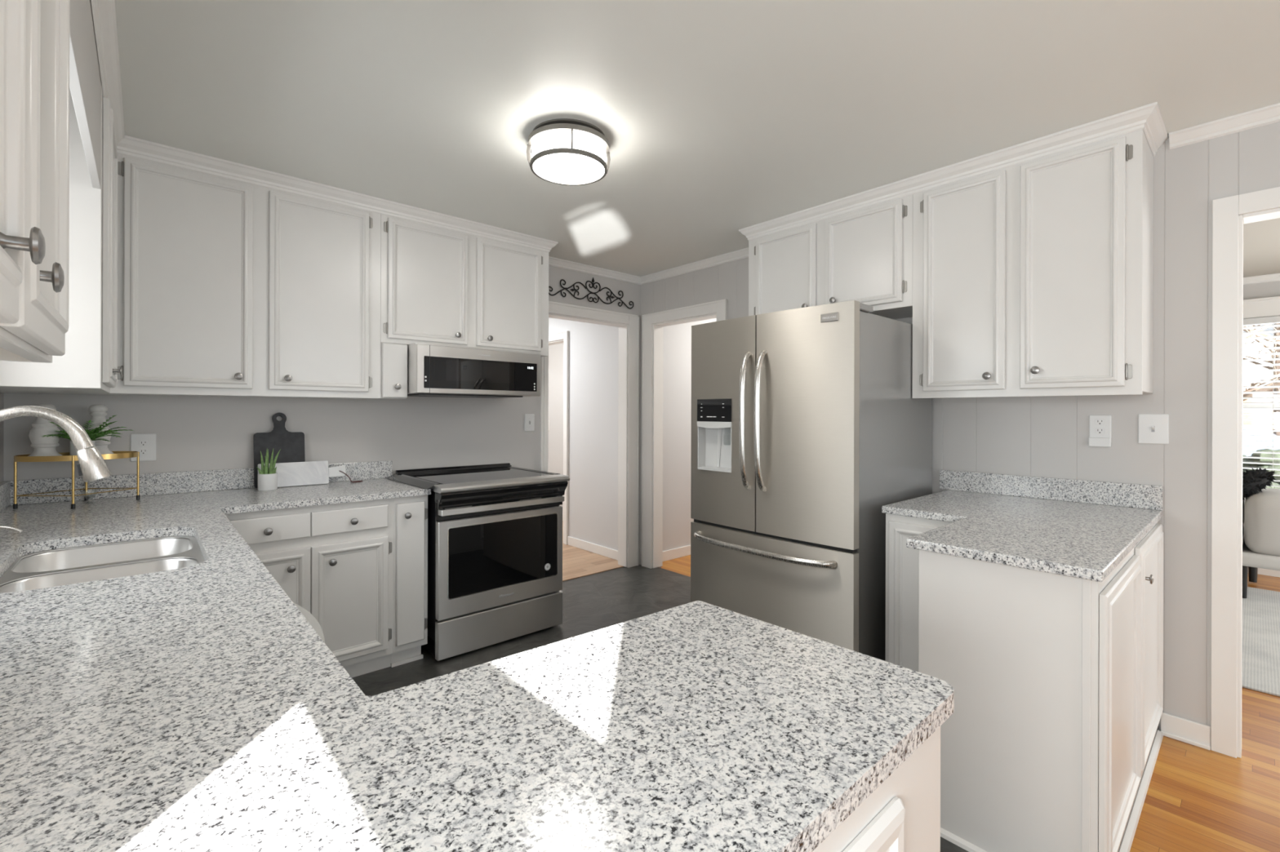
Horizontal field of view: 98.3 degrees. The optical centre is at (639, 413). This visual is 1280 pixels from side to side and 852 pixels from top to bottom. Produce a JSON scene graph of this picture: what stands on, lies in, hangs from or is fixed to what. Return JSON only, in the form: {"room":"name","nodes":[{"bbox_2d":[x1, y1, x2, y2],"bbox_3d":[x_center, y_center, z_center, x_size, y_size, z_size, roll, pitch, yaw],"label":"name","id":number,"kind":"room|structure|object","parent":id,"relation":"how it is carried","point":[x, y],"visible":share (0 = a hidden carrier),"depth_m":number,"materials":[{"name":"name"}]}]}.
{"room":"kitchen","nodes":[
{"label":"kitchen","id":0,"kind":"room"},
{"bbox_2d":[0,392,4,483],"bbox_3d":[-0.399,0.109,-0.312,0.140,2.490,7.066,0,0,-42],"label":"wall","id":1,"kind":"structure","parent":0,"point":[2,394],"depth_m":2.26,"materials":[{"name":"grey paint"}]},
{"bbox_2d":[0,0,69,363],"bbox_3d":[-0.697,-0.607,0.405,0.368,1.060,0.965,0,0,-42],"label":"upper cabinet","id":2,"kind":"object","parent":1,"relation":"attached to","point":[34,34],"visible":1,"depth_m":0.58,"materials":[{"name":"white wood"}]},
{"bbox_2d":[69,0,101,189],"bbox_3d":[-1.343,-0.934,1.326,0.019,0.410,1.268,0,0,-42],"label":"window valance","id":3,"kind":"object","parent":2,"relation":"attached to","point":[85,78],"visible":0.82,"depth_m":1.39,"materials":[{"name":"grey paint"}]},
{"bbox_2d":[0,83,122,395],"bbox_3d":[-2.181,-0.611,2.062,0.368,1.060,0.945,0,0,-42],"label":"upper cabinet","id":4,"kind":"object","parent":1,"relation":"attached to","point":[88,365],"visible":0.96,"depth_m":1.79,"materials":[{"name":"paint"}]},
{"bbox_2d":[0,460,392,512],"bbox_3d":[-1.008,0.337,1.625,1.535,0.102,3.164,0,0,-42],"label":"backsplash","id":5,"kind":"structure","parent":1,"relation":"attached to","point":[173,482],"depth_m":2.59,"materials":[{"name":"stone"}]},
{"bbox_2d":[3,265,716,567],"bbox_3d":[-0.681,0.108,4.106,5.535,2.490,0.106,0,0,-42],"label":"wall","id":6,"kind":"structure","parent":0,"point":[193,433],"depth_m":3.27,"materials":[{"name":"grey paint"}]},
{"bbox_2d":[130,433,155,462],"bbox_3d":[-2.313,0.160,2.575,0.090,0.128,0.009,0,0,-42],"label":"wall outlet","id":7,"kind":"object","parent":6,"relation":"attached to","point":[144,443],"visible":0.96,"depth_m":2.58,"materials":[{"name":"white plastic"}]},
{"bbox_2d":[138,448,148,454],"bbox_3d":[-2.311,0.180,2.573,0.034,0.029,0.002,0,0,-42],"label":"socket","id":8,"kind":"object","parent":7,"relation":"attached to","point":[142,451],"depth_m":2.57,"materials":[{"name":"grey plastic"}]},
{"bbox_2d":[138,440,148,446],"bbox_3d":[-2.311,0.141,2.573,0.034,0.029,0.002,0,0,-42],"label":"socket","id":9,"kind":"object","parent":7,"relation":"attached to","point":[141,442],"depth_m":2.57,"materials":[{"name":"grey plastic"}]},
{"bbox_2d":[110,153,381,399],"bbox_3d":[-1.879,-0.610,2.727,1.051,1.060,0.358,0,0,-42],"label":"upper cabinet","id":10,"kind":"object","parent":6,"relation":"attached to","point":[226,287],"visible":0.97,"depth_m":2.56,"materials":[{"name":"paint"}]},
{"bbox_2d":[90,0,558,252],"bbox_3d":[-0.231,-1.101,1.714,2.151,0.068,4.066,0,0,-42],"label":"trim","id":11,"kind":"structure","parent":6,"relation":"attached to","point":[104,11],"depth_m":2.54,"materials":[{"name":"white paint"}]},
{"bbox_2d":[373,342,407,399],"bbox_3d":[-1.435,-0.230,3.121,0.136,0.302,0.365,0,0,-42],"label":"upper cabinet","id":12,"kind":"object","parent":6,"relation":"attached to","point":[393,357],"visible":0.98,"depth_m":3.00,"materials":[{"name":"paint"}]},
{"bbox_2d":[380,214,548,356],"bbox_3d":[-1.093,-0.759,3.431,1.056,0.756,0.358,0,0,-42],"label":"upper cabinet","id":13,"kind":"object","parent":6,"relation":"attached to","point":[439,286],"visible":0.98,"depth_m":3.26,"materials":[{"name":"paint"}]},
{"bbox_2d":[406,342,541,398],"bbox_3d":[-1.062,-0.239,3.386,0.770,0.280,0.466,0,0,-42],"label":"microwave","id":14,"kind":"object","parent":13,"relation":"attached to","point":[438,371],"visible":0.97,"depth_m":3.17,"materials":[{"name":"silver metal"}]},
{"bbox_2d":[524,413,534,431],"bbox_3d":[-0.783,0.069,3.939,0.078,0.122,0.018,0,0,-42],"label":"light switch","id":15,"kind":"object","parent":6,"relation":"attached to","point":[529,418],"visible":1,"depth_m":3.94,"materials":[{"name":"white plastic"}]},
{"bbox_2d":[539,301,639,568],"bbox_3d":[-0.401,0.229,4.351,0.945,2.090,0.124,0,0,-42],"label":"trim","id":16,"kind":"structure","parent":6,"relation":"attached to","point":[628,324],"depth_m":4.56,"materials":[{"name":"white paint"}]},
{"bbox_2d":[548,276,633,309],"bbox_3d":[-0.365,-0.960,4.306,0.840,0.203,0.024,0,0,-42],"label":"scroll","id":17,"kind":"object","parent":6,"relation":"attached to","point":[593,279],"visible":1,"depth_m":4.30,"materials":[{"name":"black metal"}]},
{"bbox_2d":[562,564,623,581],"bbox_3d":[-0.442,1.286,4.352,0.775,0.036,0.065,0,0,-42],"label":"trim","id":18,"kind":"structure","parent":6,"relation":"attached to","point":[581,575],"depth_m":4.39,"materials":[{"name":"brown wood"}]},
{"bbox_2d":[662,545,690,561],"bbox_3d":[0.707,1.251,5.272,1.666,0.088,0.014,0,0,-42],"label":"baseboard","id":19,"kind":"structure","parent":6,"relation":"attached to","point":[670,554],"depth_m":4.92,"materials":[{"name":"white paint"}]},
{"bbox_2d":[548,342,563,513],"bbox_3d":[-0.680,0.077,6.910,1.792,2.428,0.100,0,0,-42],"label":"wall","id":20,"kind":"structure","parent":0,"point":[555,351],"depth_m":6.56,"materials":[{"name":"white paint"}]},
{"bbox_2d":[115,0,1279,277],"bbox_3d":[2.296,-1.178,2.098,7.685,0.100,7.066,0,0,-42],"label":"ceiling","id":21,"kind":"structure","parent":0,"point":[717,118],"depth_m":1.95,"materials":[{"name":"white paint"}]},
{"bbox_2d":[526,118,610,186],"bbox_3d":[-0.293,-1.064,2.282,0.334,0.143,0.334,0,0,-42],"label":"ceiling light","id":22,"kind":"object","parent":21,"relation":"attached to","point":[566,152],"visible":1,"depth_m":2.18,"materials":[{"name":"white glass"}]},
{"bbox_2d":[533,153,604,182],"bbox_3d":[-0.293,-1.005,2.282,0.299,0.026,0.299,0,0,-42],"label":"diffuser","id":23,"kind":"object","parent":22,"relation":"attached to","point":[549,167],"depth_m":2.25,"materials":[{"name":"white glass"}]},
{"bbox_2d":[351,538,1279,851],"bbox_3d":[1.410,1.344,3.079,7.685,0.130,9.700,0,0,-42],"label":"floor","id":24,"kind":"structure","parent":0,"point":[1197,799],"depth_m":2.18,"materials":[{"name":"brown wood"}]},
{"bbox_2d":[224,497,393,677],"bbox_3d":[-1.678,0.843,2.711,0.722,0.853,0.647,0,0,-42],"label":"base cabinet","id":25,"kind":"object","parent":24,"relation":"on","point":[335,562],"visible":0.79,"depth_m":2.58,"materials":[{"name":"paint"}]},
{"bbox_2d":[293,602,324,643],"bbox_3d":[-0.938,0.845,0.961,0.659,0.853,0.600,0,0,-42],"label":"dishwasher","id":26,"kind":"object","parent":24,"relation":"on","point":[309,617],"visible":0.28,"depth_m":1.17,"materials":[{"name":"white"}]},
{"bbox_2d":[391,494,427,667],"bbox_3d":[-1.346,0.844,3.009,0.170,0.853,0.647,0,0,-42],"label":"base cabinet","id":27,"kind":"object","parent":24,"relation":"on","point":[410,513],"visible":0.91,"depth_m":2.79,"materials":[{"name":"paint"}]},
{"bbox_2d":[385,462,569,661],"bbox_3d":[-0.945,0.807,3.281,0.853,0.929,0.734,0,0,-42],"label":"range","id":28,"kind":"object","parent":24,"relation":"on","point":[495,531],"visible":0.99,"depth_m":3.01,"materials":[{"name":"silver metal"}]},
{"bbox_2d":[404,467,552,484],"bbox_3d":[-0.960,0.384,3.299,0.670,0.033,0.596,0,0,-42],"label":"cooktop","id":29,"kind":"object","parent":28,"relation":"in","point":[448,475],"depth_m":3.31,"materials":[{"name":"black glass"}]},
{"bbox_2d":[690,300,932,661],"bbox_3d":[0.866,0.407,2.869,0.960,1.740,0.908,0,0,-42],"label":"refrigerator","id":30,"kind":"object","parent":24,"relation":"on","point":[807,422],"visible":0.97,"depth_m":2.50,"materials":[{"name":"grey metal"}]},
{"bbox_2d":[812,726,940,851],"bbox_3d":[-0.150,0.863,0.573,1.145,0.883,0.479,0,0,-42],"label":"base cabinet","id":31,"kind":"object","parent":24,"relation":"on","point":[902,814],"visible":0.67,"depth_m":0.70,"materials":[{"name":"paint"}]},
{"bbox_2d":[0,460,954,851],"bbox_3d":[-1.002,0.352,1.619,1.535,0.132,3.180,0,0,-42],"label":"countertop","id":32,"kind":"structure","parent":31,"relation":"on","point":[197,708],"depth_m":0.70,"materials":[{"name":"stone"}]},
{"bbox_2d":[0,525,22,533],"bbox_3d":[-1.780,0.348,1.521,0.113,0.076,0.044,0,0,-42],"label":"soap dispenser","id":33,"kind":"object","parent":32,"relation":"on","point":[2,527],"visible":1,"depth_m":1.54,"materials":[{"name":"silver metal"}]},
{"bbox_2d":[0,405,111,482],"bbox_3d":[-1.561,0.183,1.411,0.308,0.405,0.096,0,0,-42],"label":"faucet","id":34,"kind":"object","parent":32,"relation":"on","point":[92,466],"visible":1,"depth_m":1.48,"materials":[{"name":"silver metal"}]},
{"bbox_2d":[13,451,140,509],"bbox_3d":[-2.353,0.277,2.321,0.377,0.214,0.272,0,0,-42],"label":"stand","id":35,"kind":"object","parent":32,"relation":"on","point":[65,456],"visible":0.84,"depth_m":2.22,"materials":[{"name":"gold metal"}]},
{"bbox_2d":[28,404,62,456],"bbox_3d":[-2.409,0.074,2.239,0.103,0.223,0.103,0,0,-42],"label":"candlestick","id":36,"kind":"object","parent":35,"relation":"on","point":[46,446],"visible":0.66,"depth_m":2.21,"materials":[{"name":"white ceramic"}]},
{"bbox_2d":[42,415,133,455],"bbox_3d":[-2.278,0.097,2.292,0.271,0.179,0.235,0,0,-42],"label":"potted fern","id":37,"kind":"object","parent":35,"relation":"on","point":[93,434],"visible":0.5,"depth_m":2.29,"materials":[{"name":"green plant"}]},
{"bbox_2d":[70,440,95,455],"bbox_3d":[-2.320,0.151,2.302,0.074,0.070,0.074,0,0,-42],"label":"pot","id":38,"kind":"object","parent":37,"relation":"on","point":[73,450],"depth_m":2.27,"materials":[{"name":"silver metal"}]},
{"bbox_2d":[85,404,113,454],"bbox_3d":[-2.357,0.074,2.406,0.099,0.223,0.099,0,0,-42],"label":"candlestick","id":39,"kind":"object","parent":35,"relation":"on","point":[98,413],"visible":0.69,"depth_m":2.39,"materials":[{"name":"white ceramic"}]},
{"bbox_2d":[0,535,204,592],"bbox_3d":[-1.470,0.516,1.531,0.445,0.198,0.710,0,0,-42],"label":"double sink","id":40,"kind":"object","parent":32,"relation":"in","point":[86,563],"visible":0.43,"depth_m":1.62,"materials":[{"name":"silver metal"}]},
{"bbox_2d":[257,448,280,490],"bbox_3d":[-1.868,0.280,2.774,0.082,0.210,0.082,0,0,3],"label":"aloe","id":41,"kind":"object","parent":32,"relation":"on","point":[267,476],"visible":1,"depth_m":2.76,"materials":[{"name":"white ceramic"}]},
{"bbox_2d":[257,472,277,490],"bbox_3d":[-1.868,0.344,2.774,0.082,0.082,0.082,0,0,-42],"label":"pot","id":42,"kind":"object","parent":41,"relation":"on","point":[266,481],"depth_m":2.74,"materials":[{"name":"white ceramic"}]},
{"bbox_2d":[253,413,305,488],"bbox_3d":[-1.895,0.191,2.909,0.226,0.387,0.054,0,0,-42],"label":"cutting board","id":43,"kind":"object","parent":32,"relation":"on","point":[291,445],"visible":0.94,"depth_m":2.91,"materials":[{"name":"grey wood"}]},
{"bbox_2d":[257,460,363,487],"bbox_3d":[-1.755,0.323,2.967,0.489,0.125,0.052,0,0,-38],"label":"marble board","id":44,"kind":"object","parent":32,"relation":"on","point":[311,473],"visible":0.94,"depth_m":2.94,"materials":[{"name":"white stone"}]},
{"bbox_2d":[885,513,951,671],"bbox_3d":[1.421,0.852,2.456,0.757,0.852,0.345,0,0,-42],"label":"base cabinet","id":45,"kind":"object","parent":24,"relation":"on","point":[902,562],"visible":0.25,"depth_m":2.29,"materials":[{"name":"paint"}]},
{"bbox_2d":[918,521,1163,851],"bbox_3d":[1.508,0.867,1.983,1.316,0.883,0.472,0,0,-42],"label":"base cabinet","id":46,"kind":"object","parent":24,"relation":"on","point":[1056,681],"visible":0.88,"depth_m":1.56,"materials":[{"name":"paint"}]},
{"bbox_2d":[881,470,1163,582],"bbox_3d":[1.365,0.360,2.138,1.325,0.128,0.848,0,0,-42],"label":"countertop","id":47,"kind":"structure","parent":46,"relation":"on","point":[1081,529],"depth_m":2.06,"materials":[{"name":"stone"}]},
{"bbox_2d":[1241,586,1279,696],"bbox_3d":[3.859,1.311,3.259,2.276,0.010,3.500,0,0,-42],"label":"rug","id":48,"kind":"object","parent":24,"relation":"on","point":[1260,672],"visible":0.02,"depth_m":3.16,"materials":[{"name":"white fabric"}]},
{"bbox_2d":[1242,488,1279,598],"bbox_3d":[4.056,0.901,4.615,0.835,0.808,1.940,0,0,-42],"label":"armchair","id":49,"kind":"object","parent":48,"relation":"on","point":[1261,510],"visible":0.16,"depth_m":3.80,"materials":[{"name":"grey fabric"}]},
{"bbox_2d":[1242,524,1244,543],"bbox_3d":[3.966,0.892,4.536,0.595,0.152,1.330,0,0,-42],"label":"seat cushion","id":50,"kind":"object","parent":49,"relation":"on","point":[1242,524],"depth_m":4.12,"materials":[{"name":"grey fabric"}]},
{"bbox_2d":[1242,466,1277,500],"bbox_3d":[4.466,0.555,4.135,0.447,0.322,0.399,0,0,-42],"label":"pillow","id":51,"kind":"object","parent":49,"relation":"on","point":[1253,481],"visible":0.41,"depth_m":3.98,"materials":[{"name":"black fur"}]},
{"bbox_2d":[548,121,1279,730],"bbox_3d":[1.450,0.114,3.111,0.104,2.490,9.700,0,0,-42],"label":"wall","id":52,"kind":"structure","parent":0,"point":[1046,436],"depth_m":2.28,"materials":[{"name":"grey paint"}]},
{"bbox_2d":[548,330,568,544],"bbox_3d":[-1.004,0.241,5.834,0.134,2.098,1.010,0,0,-42],"label":"trim","id":53,"kind":"structure","parent":52,"relation":"attached to","point":[562,337],"depth_m":5.43,"materials":[{"name":"white paint"}]},
{"bbox_2d":[567,536,617,560],"bbox_3d":[-0.393,1.250,5.076,0.014,0.083,0.937,0,0,-42],"label":"baseboard","id":54,"kind":"structure","parent":52,"relation":"attached to","point":[590,547],"depth_m":5.11,"materials":[{"name":"white paint"}]},
{"bbox_2d":[548,247,748,284],"bbox_3d":[0.052,-1.106,3.810,1.057,0.056,1.320,0,0,-42],"label":"trim","id":55,"kind":"structure","parent":52,"relation":"attached to","point":[741,254],"depth_m":4.23,"materials":[{"name":"white paint"}]},
{"bbox_2d":[641,298,727,568],"bbox_3d":[0.359,0.231,4.315,0.130,2.090,0.888,0,0,-42],"label":"trim","id":56,"kind":"structure","parent":52,"relation":"attached to","point":[653,324],"depth_m":4.55,"materials":[{"name":"white paint"}]},
{"bbox_2d":[748,194,912,319],"bbox_3d":[1.105,-0.827,3.147,0.372,0.610,0.978,0,0,-42],"label":"upper cabinet","id":57,"kind":"object","parent":52,"relation":"attached to","point":[864,255],"visible":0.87,"depth_m":2.96,"materials":[{"name":"paint"}]},
{"bbox_2d":[738,102,1168,240],"bbox_3d":[1.383,-1.096,2.837,0.376,0.068,1.896,0,0,-42],"label":"trim","id":58,"kind":"structure","parent":52,"relation":"attached to","point":[1148,117],"depth_m":2.42,"materials":[{"name":"white paint"}]},
{"bbox_2d":[912,128,1153,398],"bbox_3d":[1.709,-0.600,2.473,0.372,1.060,0.830,0,0,-42],"label":"upper cabinet","id":59,"kind":"object","parent":52,"relation":"attached to","point":[1034,277],"visible":0.98,"depth_m":2.29,"materials":[{"name":"paint"}]},
{"bbox_2d":[939,470,1163,510],"bbox_3d":[1.851,0.347,2.573,0.020,0.099,0.848,0,0,-42],"label":"backsplash","id":60,"kind":"structure","parent":52,"relation":"attached to","point":[1105,493],"depth_m":2.51,"materials":[{"name":"stone"}]},
{"bbox_2d":[1088,415,1111,447],"bbox_3d":[2.003,0.078,2.408,0.018,0.138,0.076,0,0,-42],"label":"wall outlet","id":61,"kind":"object","parent":52,"relation":"attached to","point":[1100,426],"visible":1,"depth_m":2.41,"materials":[{"name":"white plastic"}]},
{"bbox_2d":[1088,437,1111,447],"bbox_3d":[2.000,0.127,2.406,0.011,0.040,0.076,0,0,-42],"label":"night light","id":62,"kind":"object","parent":61,"relation":"attached to","point":[1092,442],"depth_m":2.40,"materials":[{"name":"white plastic"}]},
{"bbox_2d":[1094,427,1105,434],"bbox_3d":[2.004,0.078,2.409,0.002,0.029,0.034,0,0,-42],"label":"socket","id":63,"kind":"object","parent":61,"relation":"attached to","point":[1097,430],"depth_m":2.41,"materials":[{"name":"grey plastic"}]},
{"bbox_2d":[1094,418,1105,425],"bbox_3d":[2.004,0.039,2.409,0.002,0.029,0.034,0,0,-42],"label":"socket","id":64,"kind":"object","parent":61,"relation":"attached to","point":[1097,421],"depth_m":2.41,"materials":[{"name":"grey plastic"}]},
{"bbox_2d":[1137,413,1168,444],"bbox_3d":[2.116,0.066,2.281,0.018,0.124,0.094,0,0,-42],"label":"light switch","id":65,"kind":"object","parent":52,"relation":"attached to","point":[1153,428],"visible":1,"depth_m":2.28,"materials":[{"name":"white plastic"}]},
{"bbox_2d":[1160,711,1210,750],"bbox_3d":[2.175,1.267,2.208,0.024,0.088,0.144,0,0,-42],"label":"baseboard","id":66,"kind":"structure","parent":52,"relation":"attached to","point":[1188,731],"depth_m":2.20,"materials":[{"name":"white paint"}]},
{"bbox_2d":[1168,102,1279,149],"bbox_3d":[3.325,-1.097,0.922,0.036,0.056,3.540,0,0,-42],"label":"trim","id":67,"kind":"structure","parent":52,"relation":"attached to","point":[1270,114],"depth_m":2.12,"materials":[{"name":"white paint"}]},
{"bbox_2d":[1210,186,1279,758],"bbox_3d":[2.680,0.243,1.730,0.122,2.140,1.236,0,0,-42],"label":"trim","id":68,"kind":"structure","parent":52,"relation":"attached to","point":[1228,222],"depth_m":2.12,"materials":[{"name":"white paint"}]},
{"bbox_2d":[1243,280,1279,525],"bbox_3d":[5.543,0.126,4.093,0.120,2.490,5.300,0,0,-42],"label":"wall","id":69,"kind":"structure","parent":0,"point":[1272,289],"depth_m":4.52,"materials":[{"name":"grey paint"}]},
{"bbox_2d":[1242,315,1279,488],"bbox_3d":[5.381,-0.059,4.155,0.064,1.430,1.686,0,0,-42],"label":"window blind","id":70,"kind":"object","parent":69,"relation":"attached to","point":[1268,320],"visible":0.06,"depth_m":4.50,"materials":[{"name":"white plastic"}]},
{"bbox_2d":[1242,404,1279,408],"bbox_3d":[5.444,-0.039,4.212,0.050,1.480,1.710,0,0,-42],"label":"window","id":71,"kind":"structure","parent":69,"relation":"in","point":[1249,406],"depth_m":4.55,"materials":[{"name":"white paint"}]},
{"bbox_2d":[1243,296,1279,506],"bbox_3d":[5.369,-0.065,4.145,0.070,1.730,1.990,0,0,-42],"label":"trim","id":72,"kind":"structure","parent":69,"relation":"attached to","point":[1269,306],"depth_m":4.50,"materials":[{"name":"white paint"}]},
{"bbox_2d":[1243,273,1279,284],"bbox_3d":[5.521,-1.091,4.003,0.036,0.056,5.200,0,0,-42],"label":"trim","id":73,"kind":"structure","parent":69,"relation":"attached to","point":[1276,277],"depth_m":4.51,"materials":[{"name":"white paint"}]},
{"bbox_2d":[1257,568,1279,577],"bbox_3d":[5.523,1.271,4.011,0.014,0.100,5.160,0,0,-42],"label":"baseboard","id":74,"kind":"structure","parent":69,"relation":"attached to","point":[1260,571],"depth_m":4.48,"materials":[{"name":"white paint"}]},
{"label":"outside","id":75,"kind":"structure","parent":0,"visible":0},
{"bbox_3d":[24.947,1.927,22.352,53.000,0.100,60.000,0,0,-42],"label":"ground","id":76,"kind":"structure","parent":75,"visible":0},
{"bbox_2d":[1242,335,1273,432],"bbox_3d":[23.570,-0.677,26.146,6.800,5.100,11.300,0,0,-42],"label":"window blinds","id":77,"kind":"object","parent":76,"relation":"on","point":[1244,422],"visible":0.02,"depth_m":21.52,"materials":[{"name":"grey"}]},
{"bbox_2d":[1242,448,1279,488],"bbox_3d":[10.986,1.208,9.515,1.651,1.230,1.298,0,0,-42],"label":"shrub","id":78,"kind":"object","parent":76,"relation":"on","point":[1254,455],"visible":0.13,"depth_m":9.13,"materials":[{"name":"green plant"}]},
{"bbox_2d":[1242,323,1279,401],"bbox_3d":[8.770,-2.053,8.643,4.846,7.773,5.684,0,0,-42],"label":"bare tree","id":79,"kind":"object","parent":76,"relation":"on","point":[1259,389],"visible":0.02,"depth_m":8.44,"materials":[{"name":"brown plant"}]},
{"bbox_2d":[1243,323,1279,435],"bbox_3d":[18.333,-3.071,14.745,7.237,9.866,6.911,0,0,-42],"label":"bare tree","id":80,"kind":"object","parent":76,"relation":"on","point":[1275,428],"visible":0.06,"depth_m":15.33,"materials":[{"name":"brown plant"}]},
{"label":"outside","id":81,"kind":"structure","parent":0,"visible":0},
{"bbox_3d":[14.147,1.840,12.677,4.000,0.009,60.000,0,0,-42],"label":"street","id":82,"kind":"object","parent":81,"visible":0},
{"bbox_2d":[1242,426,1279,456],"bbox_3d":[13.912,1.064,13.204,1.750,1.538,4.288,0,0,-42],"label":"parked car","id":83,"kind":"object","parent":82,"relation":"on","point":[1244,433],"visible":0.04,"depth_m":12.22,"materials":[{"name":"white"}]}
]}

